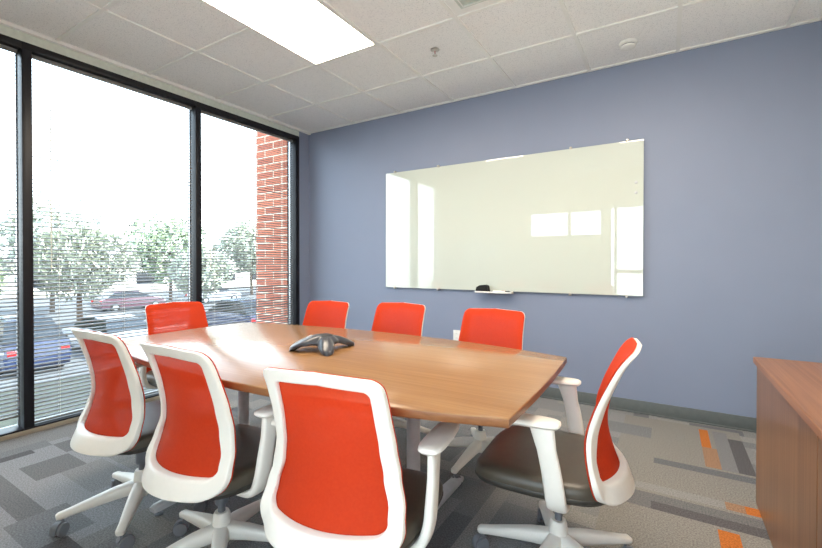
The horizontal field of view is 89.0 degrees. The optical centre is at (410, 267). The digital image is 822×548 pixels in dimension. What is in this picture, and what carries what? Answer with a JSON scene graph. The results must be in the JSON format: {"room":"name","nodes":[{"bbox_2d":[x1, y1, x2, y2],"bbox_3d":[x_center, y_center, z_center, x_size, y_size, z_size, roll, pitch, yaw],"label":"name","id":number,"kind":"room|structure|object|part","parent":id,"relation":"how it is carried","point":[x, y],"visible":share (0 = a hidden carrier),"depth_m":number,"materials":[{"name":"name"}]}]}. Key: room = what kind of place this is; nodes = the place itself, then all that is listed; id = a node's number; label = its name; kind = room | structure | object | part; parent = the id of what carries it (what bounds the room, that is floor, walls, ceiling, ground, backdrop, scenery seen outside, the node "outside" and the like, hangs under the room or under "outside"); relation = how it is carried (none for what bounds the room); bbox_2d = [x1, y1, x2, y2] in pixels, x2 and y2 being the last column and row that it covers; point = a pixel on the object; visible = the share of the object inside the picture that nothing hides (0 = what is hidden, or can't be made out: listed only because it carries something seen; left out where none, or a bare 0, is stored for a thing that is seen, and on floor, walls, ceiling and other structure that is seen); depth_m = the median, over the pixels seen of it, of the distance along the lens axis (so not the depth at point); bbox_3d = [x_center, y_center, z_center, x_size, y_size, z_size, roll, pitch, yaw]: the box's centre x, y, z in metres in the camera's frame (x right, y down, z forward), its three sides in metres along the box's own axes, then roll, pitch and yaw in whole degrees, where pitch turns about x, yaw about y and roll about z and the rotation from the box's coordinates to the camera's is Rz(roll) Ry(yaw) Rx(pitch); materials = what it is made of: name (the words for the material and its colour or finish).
{"room":"conference room","nodes":[
{"label":"conference room","id":0,"kind":"room"},
{"bbox_2d":[0,390,155,428],"bbox_3d":[-0.301,1.289,2.237,5.160,0.296,4.280,0,1,31],"label":"floor","id":1,"kind":"structure","parent":0,"point":[154,390],"depth_m":3.17,"materials":[{"name":"concrete"}]},
{"bbox_2d":[0,24,308,324],"bbox_3d":[-2.356,-0.236,3.376,0.150,3.324,4.060,0,1,31],"label":"wall","id":2,"kind":"structure","parent":0,"point":[4,30],"depth_m":4.51,"materials":[{"name":"paint"}]},
{"bbox_2d":[256,131,287,323],"bbox_3d":[-1.504,0.808,5.478,0.560,6.600,0.800,0,1,31],"label":"wall","id":3,"kind":"structure","parent":0,"point":[284,200],"depth_m":5.12,"materials":[{"name":"red brick"}]},
{"bbox_2d":[0,388,772,547],"bbox_3d":[-0.244,1.138,2.211,4.724,0.001,3.937,0,1,31],"label":"floor","id":4,"kind":"structure","parent":0,"point":[695,483],"depth_m":2.08,"materials":[{"name":"carpet"}]},
{"bbox_2d":[49,329,207,547],"bbox_3d":[-1.268,0.702,1.966,0.638,0.872,0.620,0,1,30],"label":"office chair","id":5,"kind":"object","parent":4,"relation":"on","point":[115,419],"visible":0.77,"depth_m":1.78,"materials":[{"name":"white plastic"}]},
{"bbox_3d":[-1.391,1.031,1.862,0.293,0.085,0.060,0,1,-37],"label":"leg","id":6,"kind":"part","parent":5,"relation":"part of","materials":[{"name":"white plastic"}]},
{"bbox_3d":[-1.348,0.519,1.802,0.476,0.499,0.156,0,0,30],"label":"frame","id":7,"kind":"part","parent":5,"relation":"part of","materials":[{"name":"white plastic"}]},
{"bbox_3d":[-1.393,1.030,2.055,0.293,0.085,0.060,0,1,35],"label":"leg","id":8,"kind":"part","parent":5,"relation":"part of","materials":[{"name":"white plastic"}]},
{"bbox_3d":[-1.207,1.032,1.804,0.060,0.085,0.293,0,1,-19],"label":"leg","id":9,"kind":"part","parent":5,"relation":"part of","materials":[{"name":"white plastic"}]},
{"bbox_2d":[131,401,160,449],"bbox_3d":[-1.237,0.739,1.996,0.490,0.059,0.470,0,1,30],"label":"seat cushion","id":10,"kind":"object","parent":5,"relation":"on","point":[152,410],"depth_m":1.87,"materials":[{"name":"brown leather"}]},
{"bbox_2d":[139,301,231,409],"bbox_3d":[-1.528,0.691,2.881,0.606,0.879,0.620,0,1,37],"label":"office chair","id":11,"kind":"object","parent":4,"relation":"on","point":[171,316],"visible":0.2,"depth_m":2.95,"materials":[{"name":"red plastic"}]},
{"bbox_3d":[-1.652,0.648,2.741,0.119,0.298,0.208,0,1,37],"label":"armrest","id":12,"kind":"part","parent":11,"relation":"part of","materials":[{"name":"white plastic"}]},
{"bbox_2d":[146,370,156,384],"bbox_3d":[-1.501,0.724,2.858,0.470,0.059,0.490,0,1,37],"label":"seat cushion","id":13,"kind":"object","parent":11,"relation":"on","point":[150,379],"depth_m":2.69,"materials":[{"name":"brown leather"}]},
{"bbox_2d":[140,342,276,547],"bbox_3d":[-0.735,0.705,1.645,0.633,0.874,0.614,0,1,30],"label":"office chair","id":14,"kind":"object","parent":4,"relation":"on","point":[196,452],"visible":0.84,"depth_m":1.46,"materials":[{"name":"white plastic"}]},
{"bbox_3d":[-0.826,0.520,1.470,0.476,0.499,0.156,0,0,30],"label":"frame","id":15,"kind":"part","parent":14,"relation":"part of","materials":[{"name":"white plastic"}]},
{"bbox_3d":[-0.868,1.034,1.530,0.293,0.085,0.060,0,1,-37],"label":"leg","id":16,"kind":"part","parent":14,"relation":"part of","materials":[{"name":"white plastic"}]},
{"bbox_3d":[-0.869,1.033,1.723,0.293,0.085,0.060,0,1,35],"label":"leg","id":17,"kind":"part","parent":14,"relation":"part of","materials":[{"name":"white plastic"}]},
{"bbox_3d":[-0.684,1.035,1.472,0.060,0.085,0.293,0,1,-19],"label":"leg","id":18,"kind":"part","parent":14,"relation":"part of","materials":[{"name":"white plastic"}]},
{"bbox_3d":[-0.687,1.032,1.784,0.060,0.085,0.293,0,1,17],"label":"leg","id":19,"kind":"part","parent":14,"relation":"part of","materials":[{"name":"white plastic"}]},
{"bbox_3d":[-0.572,1.034,1.629,0.293,0.085,0.060,0,1,-1],"label":"leg","id":20,"kind":"part","parent":14,"relation":"part of","materials":[{"name":"white plastic"}]},
{"bbox_2d":[221,424,276,493],"bbox_3d":[-0.713,0.741,1.664,0.490,0.059,0.470,0,1,30],"label":"seat cushion","id":21,"kind":"object","parent":14,"relation":"on","point":[248,437],"depth_m":1.54,"materials":[{"name":"brown leather"}]},
{"bbox_3d":[-0.581,0.666,1.526,0.208,0.298,0.119,0,1,30],"label":"armrest","id":22,"kind":"part","parent":14,"relation":"part of","materials":[{"name":"white plastic"}]},
{"bbox_2d":[303,301,348,328],"bbox_3d":[-0.739,0.699,3.169,0.617,0.859,0.596,0,1,26],"label":"office chair","id":23,"kind":"object","parent":4,"relation":"on","point":[333,314],"visible":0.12,"depth_m":3.32,"materials":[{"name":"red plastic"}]},
{"bbox_2d":[122,322,566,516],"bbox_3d":[-0.471,0.769,2.055,2.221,0.740,1.160,0,1,30],"label":"conference table","id":24,"kind":"object","parent":4,"relation":"on","point":[424,378],"visible":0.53,"depth_m":1.75,"materials":[{"name":"laminate"}]},
{"bbox_3d":[-0.931,0.764,2.324,0.072,0.645,0.072,0,1,30],"label":"table leg","id":25,"kind":"part","parent":24,"relation":"part of","materials":[{"name":"silver metal"}]},
{"bbox_2d":[289,333,353,355],"bbox_3d":[-0.443,0.360,2.043,0.253,0.076,0.274,0,1,18],"label":"phone","id":26,"kind":"object","parent":24,"relation":"on","point":[325,342],"visible":1,"depth_m":1.97,"materials":[{"name":"grey plastic"}]},
{"bbox_2d":[318,333,332,336],"bbox_3d":[-0.417,0.331,2.029,0.080,0.017,0.080,0,1,31],"label":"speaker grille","id":27,"kind":"object","parent":26,"relation":"attached to","point":[323,334],"depth_m":2.01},
{"bbox_3d":[0.010,0.769,1.774,0.072,0.645,0.072,0,1,30],"label":"table leg","id":28,"kind":"part","parent":24,"relation":"part of","materials":[{"name":"silver metal"}]},
{"bbox_2d":[260,367,459,547],"bbox_3d":[-0.179,0.713,1.347,0.615,0.862,0.590,0,1,22],"label":"office chair","id":29,"kind":"object","parent":4,"relation":"on","point":[337,478],"visible":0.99,"depth_m":1.17,"materials":[{"name":"red fabric"}]},
{"bbox_2d":[401,468,442,547],"bbox_3d":[-0.167,0.755,1.377,0.490,0.059,0.470,0,1,22],"label":"seat cushion","id":30,"kind":"object","parent":29,"relation":"on","point":[414,481],"depth_m":1.29,"materials":[{"name":"brown leather"}]},
{"bbox_3d":[-0.017,0.680,1.258,0.208,0.298,0.119,0,1,22],"label":"armrest","id":31,"kind":"part","parent":29,"relation":"part of","materials":[{"name":"white plastic"}]},
{"bbox_2d":[371,302,430,435],"bbox_3d":[-0.158,0.691,2.771,0.638,0.884,0.620,0,1,32],"label":"office chair","id":32,"kind":"object","parent":4,"relation":"on","point":[390,317],"visible":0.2,"depth_m":2.89,"materials":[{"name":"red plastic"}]},
{"bbox_3d":[-0.073,0.498,2.912,0.476,0.499,0.156,0,1,32],"label":"frame","id":33,"kind":"part","parent":32,"relation":"part of","materials":[{"name":"white plastic"}]},
{"bbox_3d":[-0.011,1.024,2.717,0.293,0.085,0.060,0,1,16],"label":"leg","id":34,"kind":"part","parent":32,"relation":"part of","materials":[{"name":"white plastic"}]},
{"bbox_2d":[426,308,524,486],"bbox_3d":[0.382,0.696,2.396,0.628,0.879,0.604,0,1,34],"label":"office chair","id":35,"kind":"object","parent":4,"relation":"on","point":[488,326],"visible":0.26,"depth_m":2.50,"materials":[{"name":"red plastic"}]},
{"bbox_3d":[0.246,1.027,2.467,0.293,0.085,0.060,0,1,18],"label":"leg","id":36,"kind":"part","parent":35,"relation":"part of","materials":[{"name":"white plastic"}]},
{"bbox_3d":[0.304,1.028,2.283,0.060,0.085,0.293,0,1,36],"label":"leg","id":37,"kind":"part","parent":35,"relation":"part of","materials":[{"name":"white plastic"}]},
{"bbox_3d":[0.403,1.026,2.579,0.060,0.085,0.293,0,1,0],"label":"leg","id":38,"kind":"part","parent":35,"relation":"part of","materials":[{"name":"white plastic"}]},
{"bbox_3d":[0.496,1.028,2.282,0.060,0.085,0.293,0,1,-36],"label":"leg","id":39,"kind":"part","parent":35,"relation":"part of","materials":[{"name":"white plastic"}]},
{"bbox_3d":[0.503,0.505,2.559,0.476,0.499,0.156,0,1,34],"label":"frame","id":40,"kind":"part","parent":35,"relation":"part of","materials":[{"name":"white plastic"}]},
{"bbox_2d":[472,337,641,547],"bbox_3d":[0.532,0.703,1.587,0.614,0.881,0.632,0,1,28],"label":"office chair","id":41,"kind":"object","parent":4,"relation":"on","point":[531,457],"visible":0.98,"depth_m":1.46,"materials":[{"name":"white plastic"}]},
{"bbox_3d":[0.406,1.034,1.644,0.293,0.085,0.060,0,1,24],"label":"leg","id":42,"kind":"part","parent":41,"relation":"part of","materials":[{"name":"white plastic"}]},
{"bbox_2d":[475,425,594,501],"bbox_3d":[0.516,0.726,1.595,0.470,0.059,0.490,0,1,28],"label":"seat cushion","id":43,"kind":"object","parent":41,"relation":"on","point":[510,462],"depth_m":1.49,"materials":[{"name":"brown leather"}]},
{"bbox_3d":[0.574,1.033,1.739,0.060,0.085,0.293,0,1,6],"label":"leg","id":44,"kind":"part","parent":41,"relation":"part of","materials":[{"name":"white plastic"}]},
{"bbox_3d":[0.474,0.651,1.409,0.119,0.298,0.208,0,1,28],"label":"armrest","id":45,"kind":"part","parent":41,"relation":"part of","materials":[{"name":"white plastic"}]},
{"bbox_3d":[0.445,1.036,1.456,0.060,0.085,0.293,0,1,42],"label":"leg","id":46,"kind":"part","parent":41,"relation":"part of","materials":[{"name":"white plastic"}]},
{"bbox_3d":[0.649,0.648,1.731,0.119,0.298,0.208,0,1,28],"label":"armrest","id":47,"kind":"part","parent":41,"relation":"part of","materials":[{"name":"white plastic"}]},
{"bbox_3d":[0.636,1.036,1.434,0.060,0.085,0.293,0,1,-30],"label":"leg","id":48,"kind":"part","parent":41,"relation":"part of","materials":[{"name":"white plastic"}]},
{"bbox_3d":[0.716,1.034,1.609,0.293,0.085,0.060,0,1,-12],"label":"leg","id":49,"kind":"part","parent":41,"relation":"part of","materials":[{"name":"white plastic"}]},
{"bbox_3d":[0.731,0.510,1.477,0.156,0.499,0.476,7,4,28],"label":"frame","id":50,"kind":"part","parent":41,"relation":"part of","materials":[{"name":"white plastic"}]},
{"bbox_2d":[753,357,821,547],"bbox_3d":[1.435,0.796,1.118,0.569,0.704,1.820,0,1,31],"label":"credenza","id":51,"kind":"object","parent":4,"relation":"on","point":[789,392],"visible":1,"depth_m":1.53,"materials":[{"name":"laminate"}]},
{"bbox_3d":[0.961,0.812,0.847,0.018,0.668,0.829,0,1,31],"label":"panel","id":52,"kind":"part","parent":51,"relation":"part of","materials":[{"name":"laminate"}]},
{"bbox_2d":[0,0,821,131],"bbox_3d":[-0.252,-1.600,2.194,4.700,0.013,3.900,0,1,31],"label":"ceiling","id":53,"kind":"structure","parent":0,"point":[516,24],"depth_m":2.96,"materials":[{"name":"tile"}]},
{"bbox_2d":[202,0,375,64],"bbox_3d":[-0.811,-1.633,2.630,0.586,0.094,1.195,0,1,31],"label":"ceiling light","id":54,"kind":"object","parent":53,"relation":"attached to","point":[309,29],"visible":0.83,"depth_m":2.76,"materials":[{"name":"paint"}]},
{"bbox_2d":[0,0,821,134],"bbox_3d":[-0.257,-1.583,2.186,4.660,0.026,3.880,0,1,31],"label":"grid","id":55,"kind":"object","parent":53,"relation":"attached to","point":[681,5],"depth_m":3.05,"materials":[{"name":"paint"}]},
{"bbox_2d":[430,47,439,56],"bbox_3d":[0.176,-1.575,3.074,0.068,0.046,0.068,0,1,31],"label":"sprinkler head","id":56,"kind":"object","parent":53,"relation":"attached to","point":[435,49],"visible":1,"depth_m":3.07},
{"bbox_2d":[443,0,503,15],"bbox_3d":[0.388,-1.581,2.254,0.586,0.018,0.586,0,1,31],"label":"ceiling vent","id":57,"kind":"object","parent":53,"relation":"in","point":[459,7],"visible":1,"depth_m":2.53,"materials":[{"name":"metal"}]},
{"bbox_2d":[619,38,637,50],"bbox_3d":[1.543,-1.574,2.972,0.120,0.045,0.120,0,1,31],"label":"smoke detector","id":58,"kind":"object","parent":53,"relation":"attached to","point":[628,44],"visible":1,"depth_m":2.94,"materials":[{"name":"white plastic"}]},
{"bbox_2d":[309,20,821,417],"bbox_3d":[0.823,-0.239,3.917,5.010,3.324,0.180,0,1,31],"label":"wall","id":59,"kind":"structure","parent":0,"point":[731,131],"depth_m":3.13,"materials":[{"name":"blue paint"}]},
{"bbox_2d":[453,330,459,340],"bbox_3d":[0.442,0.667,4.047,0.074,0.116,0.009,0,1,31],"label":"wall outlet","id":60,"kind":"object","parent":59,"relation":"attached to","point":[456,333],"visible":0.76,"depth_m":4.04,"materials":[{"name":"white plastic"}]},
{"bbox_2d":[386,139,643,297],"bbox_3d":[0.757,-0.384,3.827,2.394,1.233,0.035,0,1,31],"label":"board","id":61,"kind":"object","parent":59,"relation":"attached to","point":[569,221],"visible":1,"depth_m":3.67,"materials":[{"name":"glass"}]},
{"bbox_2d":[475,291,512,293],"bbox_3d":[0.755,0.224,3.800,0.342,0.018,0.096,0,1,31],"label":"marker tray","id":62,"kind":"object","parent":61,"relation":"attached to","point":[475,291],"visible":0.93,"depth_m":3.75,"materials":[{"name":"white plastic"}]},
{"bbox_2d":[475,285,489,290],"bbox_3d":[0.658,0.194,3.843,0.130,0.068,0.053,0,1,31],"label":"eraser","id":63,"kind":"object","parent":62,"relation":"on","point":[480,287],"visible":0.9,"depth_m":3.82,"materials":[{"name":"black fabric"}]},
{"bbox_2d":[540,387,756,432],"bbox_3d":[0.748,1.075,3.855,4.660,0.098,0.022,0,1,31],"label":"baseboard","id":64,"kind":"structure","parent":59,"relation":"attached to","point":[737,422],"depth_m":3.13,"materials":[{"name":"rubber"}]},
{"bbox_3d":[-2.398,-0.046,3.309,0.150,2.946,3.899,0,1,31],"label":"wall","id":65,"kind":"structure","parent":0,"visible":0},
{"bbox_2d":[0,34,23,436],"bbox_3d":[-2.895,-0.190,2.473,0.134,2.648,0.876,0,1,31],"label":"window","id":66,"kind":"structure","parent":65,"relation":"in","point":[5,40],"depth_m":2.85,"materials":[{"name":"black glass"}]},
{"bbox_2d":[0,44,19,420],"bbox_3d":[-2.880,-0.222,2.464,0.042,2.482,0.860,0,1,31],"label":"blind","id":67,"kind":"object","parent":66,"relation":"attached to","point":[4,47],"visible":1,"depth_m":2.79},
{"bbox_3d":[-2.885,-1.452,2.457,0.028,0.023,0.860,0,1,31],"label":"head rail","id":68,"kind":"part","parent":67,"relation":"part of","materials":[{"name":"white metal"}]},
{"bbox_3d":[-2.886,1.012,2.478,0.024,0.014,0.860,0,1,31],"label":"rail","id":69,"kind":"part","parent":67,"relation":"part of","materials":[{"name":"white metal"}]},
{"bbox_2d":[0,396,159,441],"bbox_3d":[-2.242,1.112,3.417,0.016,0.028,3.868,0,1,31],"label":"baseboard","id":70,"kind":"structure","parent":65,"relation":"attached to","point":[14,435],"depth_m":2.91,"materials":[{"name":"brown wood"}]},
{"bbox_2d":[14,41,194,430],"bbox_3d":[-2.349,-0.198,3.365,0.134,2.648,1.214,0,1,31],"label":"window","id":71,"kind":"structure","parent":65,"relation":"in","point":[24,54],"depth_m":2.84,"materials":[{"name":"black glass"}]},
{"bbox_2d":[32,54,192,422],"bbox_3d":[-2.320,-0.195,3.379,0.042,2.551,1.143,0,1,31],"label":"blind","id":72,"kind":"object","parent":71,"relation":"attached to","point":[34,57],"visible":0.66,"depth_m":3.18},
{"bbox_3d":[-2.546,-0.179,3.022,0.028,2.504,0.002,0,1,31],"label":"ladder cord","id":73,"kind":"part","parent":72,"relation":"part of","materials":[{"name":"white fabric"}]},
{"bbox_3d":[-2.326,1.073,3.394,0.024,0.014,1.143,0,1,31],"label":"rail","id":74,"kind":"part","parent":72,"relation":"part of","materials":[{"name":"white metal"}]},
{"bbox_3d":[-2.325,-1.459,3.372,0.028,0.023,1.143,0,1,31],"label":"head rail","id":75,"kind":"part","parent":72,"relation":"part of","materials":[{"name":"white metal"}]},
{"bbox_3d":[-2.325,-0.182,3.383,0.028,2.504,0.002,0,1,31],"label":"ladder cord","id":76,"kind":"part","parent":72,"relation":"part of","materials":[{"name":"white fabric"}]},
{"bbox_3d":[-2.105,-0.185,3.744,0.028,2.504,0.002,0,1,31],"label":"ladder cord","id":77,"kind":"part","parent":72,"relation":"part of","materials":[{"name":"white fabric"}]},
{"bbox_2d":[187,101,299,324],"bbox_3d":[-1.701,-0.207,4.424,0.134,2.648,1.269,0,1,31],"label":"window","id":78,"kind":"structure","parent":65,"relation":"in","point":[195,113],"depth_m":3.97,"materials":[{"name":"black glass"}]},
{"bbox_2d":[201,110,292,326],"bbox_3d":[-1.686,-0.204,4.415,0.042,2.551,1.143,0,1,31],"label":"blind","id":79,"kind":"object","parent":78,"relation":"attached to","point":[202,111],"visible":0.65,"depth_m":4.38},
{"bbox_3d":[-1.913,-0.188,4.058,0.028,2.504,0.002,0,1,31],"label":"ladder cord","id":80,"kind":"part","parent":79,"relation":"part of","materials":[{"name":"white fabric"}]},
{"bbox_3d":[-1.691,-1.468,4.407,0.028,0.023,1.143,0,1,31],"label":"head rail","id":81,"kind":"part","parent":79,"relation":"part of","materials":[{"name":"white metal"}]},
{"bbox_3d":[-1.692,-0.191,4.418,0.028,2.504,0.002,0,1,31],"label":"ladder cord","id":82,"kind":"part","parent":79,"relation":"part of","materials":[{"name":"white fabric"}]},
{"label":"outside","id":83,"kind":"structure","parent":0,"visible":0},
{"bbox_2d":[0,286,255,390],"bbox_3d":[-27.303,3.381,29.844,69.700,0.200,105.000,0,1,31],"label":"ground","id":84,"kind":"structure","parent":83,"point":[252,296],"depth_m":30.27,"materials":[{"name":"grey asphalt"}]},
{"bbox_2d":[0,256,7,293],"bbox_3d":[-20.235,0.570,17.943,4.941,5.569,4.665,0,1,-3],"label":"leafy tree","id":85,"kind":"object","parent":84,"relation":"on","point":[4,272],"visible":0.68,"depth_m":19.25,"materials":[{"name":"green plant"}]},
{"bbox_2d":[0,315,71,374],"bbox_3d":[-13.758,2.535,14.515,4.600,1.775,1.824,0,1,31],"label":"parked car","id":86,"kind":"object","parent":84,"relation":"on","point":[7,316],"visible":0.37,"depth_m":13.50,"materials":[{"name":"blue paint"}]},
{"bbox_2d":[7,351,16,357],"bbox_3d":[-12.183,2.659,12.779,0.100,0.160,0.240,0,1,31],"label":"tail light","id":87,"kind":"object","parent":86,"relation":"attached to","point":[11,352],"depth_m":12.75,"materials":[{"name":"red plastic"}]},
{"bbox_2d":[0,189,105,311],"bbox_3d":[-25.383,-1.209,30.377,7.681,8.899,7.837,0,1,10],"label":"leafy tree","id":88,"kind":"object","parent":84,"relation":"on","point":[38,230],"visible":0.23,"depth_m":29.11,"materials":[{"name":"green plant"}]},
{"bbox_2d":[0,369,149,427],"bbox_3d":[-5.876,3.393,13.802,6.600,0.080,70.000,0,1,31],"label":"planting bed","id":89,"kind":"object","parent":84,"relation":"on","point":[5,423],"depth_m":10.76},
{"bbox_2d":[33,226,144,320],"bbox_3d":[-18.591,0.483,23.385,5.110,5.648,5.462,0,1,29],"label":"leafy tree","id":90,"kind":"object","parent":84,"relation":"on","point":[71,231],"visible":0.62,"depth_m":22.48,"materials":[{"name":"green plant"}]},
{"bbox_2d":[62,313,146,346],"bbox_3d":[-12.415,2.663,17.094,4.600,1.475,1.824,0,1,31],"label":"parked car","id":91,"kind":"object","parent":84,"relation":"on","point":[116,323],"visible":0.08,"depth_m":16.27,"materials":[{"name":"silver metal"}]},
{"bbox_2d":[0,260,255,297],"bbox_3d":[-41.462,1.159,48.453,10.500,3.900,60.400,0,1,31],"label":"building","id":92,"kind":"structure","parent":84,"relation":"on","point":[10,264],"depth_m":51.41,"materials":[{"name":"paint"}]},
{"bbox_2d":[91,290,165,310],"bbox_3d":[-21.580,2.525,32.197,1.824,1.475,4.600,0,1,31],"label":"parked car","id":93,"kind":"object","parent":84,"relation":"on","point":[129,292],"visible":0.56,"depth_m":31.10,"materials":[{"name":"red paint"}]},
{"bbox_2d":[123,212,208,299],"bbox_3d":[-22.487,-0.998,39.119,6.938,8.327,7.430,1,1,44],"label":"leafy tree","id":94,"kind":"object","parent":84,"relation":"on","point":[166,236],"visible":0.44,"depth_m":37.61,"materials":[{"name":"green plant"}]},
{"bbox_2d":[167,249,235,297],"bbox_3d":[-14.371,0.914,29.187,4.309,4.690,4.358,0,1,-38],"label":"leafy tree","id":95,"kind":"object","parent":84,"relation":"on","point":[205,285],"visible":0.38,"depth_m":28.64,"materials":[{"name":"green plant"}]},
{"bbox_2d":[185,287,240,302],"bbox_3d":[-17.927,2.475,38.167,1.824,1.475,4.600,0,1,31],"label":"parked car","id":96,"kind":"object","parent":84,"relation":"on","point":[214,299],"visible":0.32,"depth_m":37.70,"materials":[{"name":"silver metal"}]},
{"bbox_2d":[206,298,255,326],"bbox_3d":[-9.251,2.496,22.073,4.600,1.725,1.824,0,1,31],"label":"parked car","id":97,"kind":"object","parent":84,"relation":"on","point":[239,298],"visible":0.17,"depth_m":21.14,"materials":[{"name":"blue paint"}]},
{"bbox_2d":[212,217,255,293],"bbox_3d":[-17.988,-1.290,47.377,7.863,8.769,7.755,0,1,15],"label":"leafy tree","id":98,"kind":"object","parent":84,"relation":"on","point":[242,223],"visible":0.36,"depth_m":45.11,"materials":[{"name":"green plant"}]}
]}

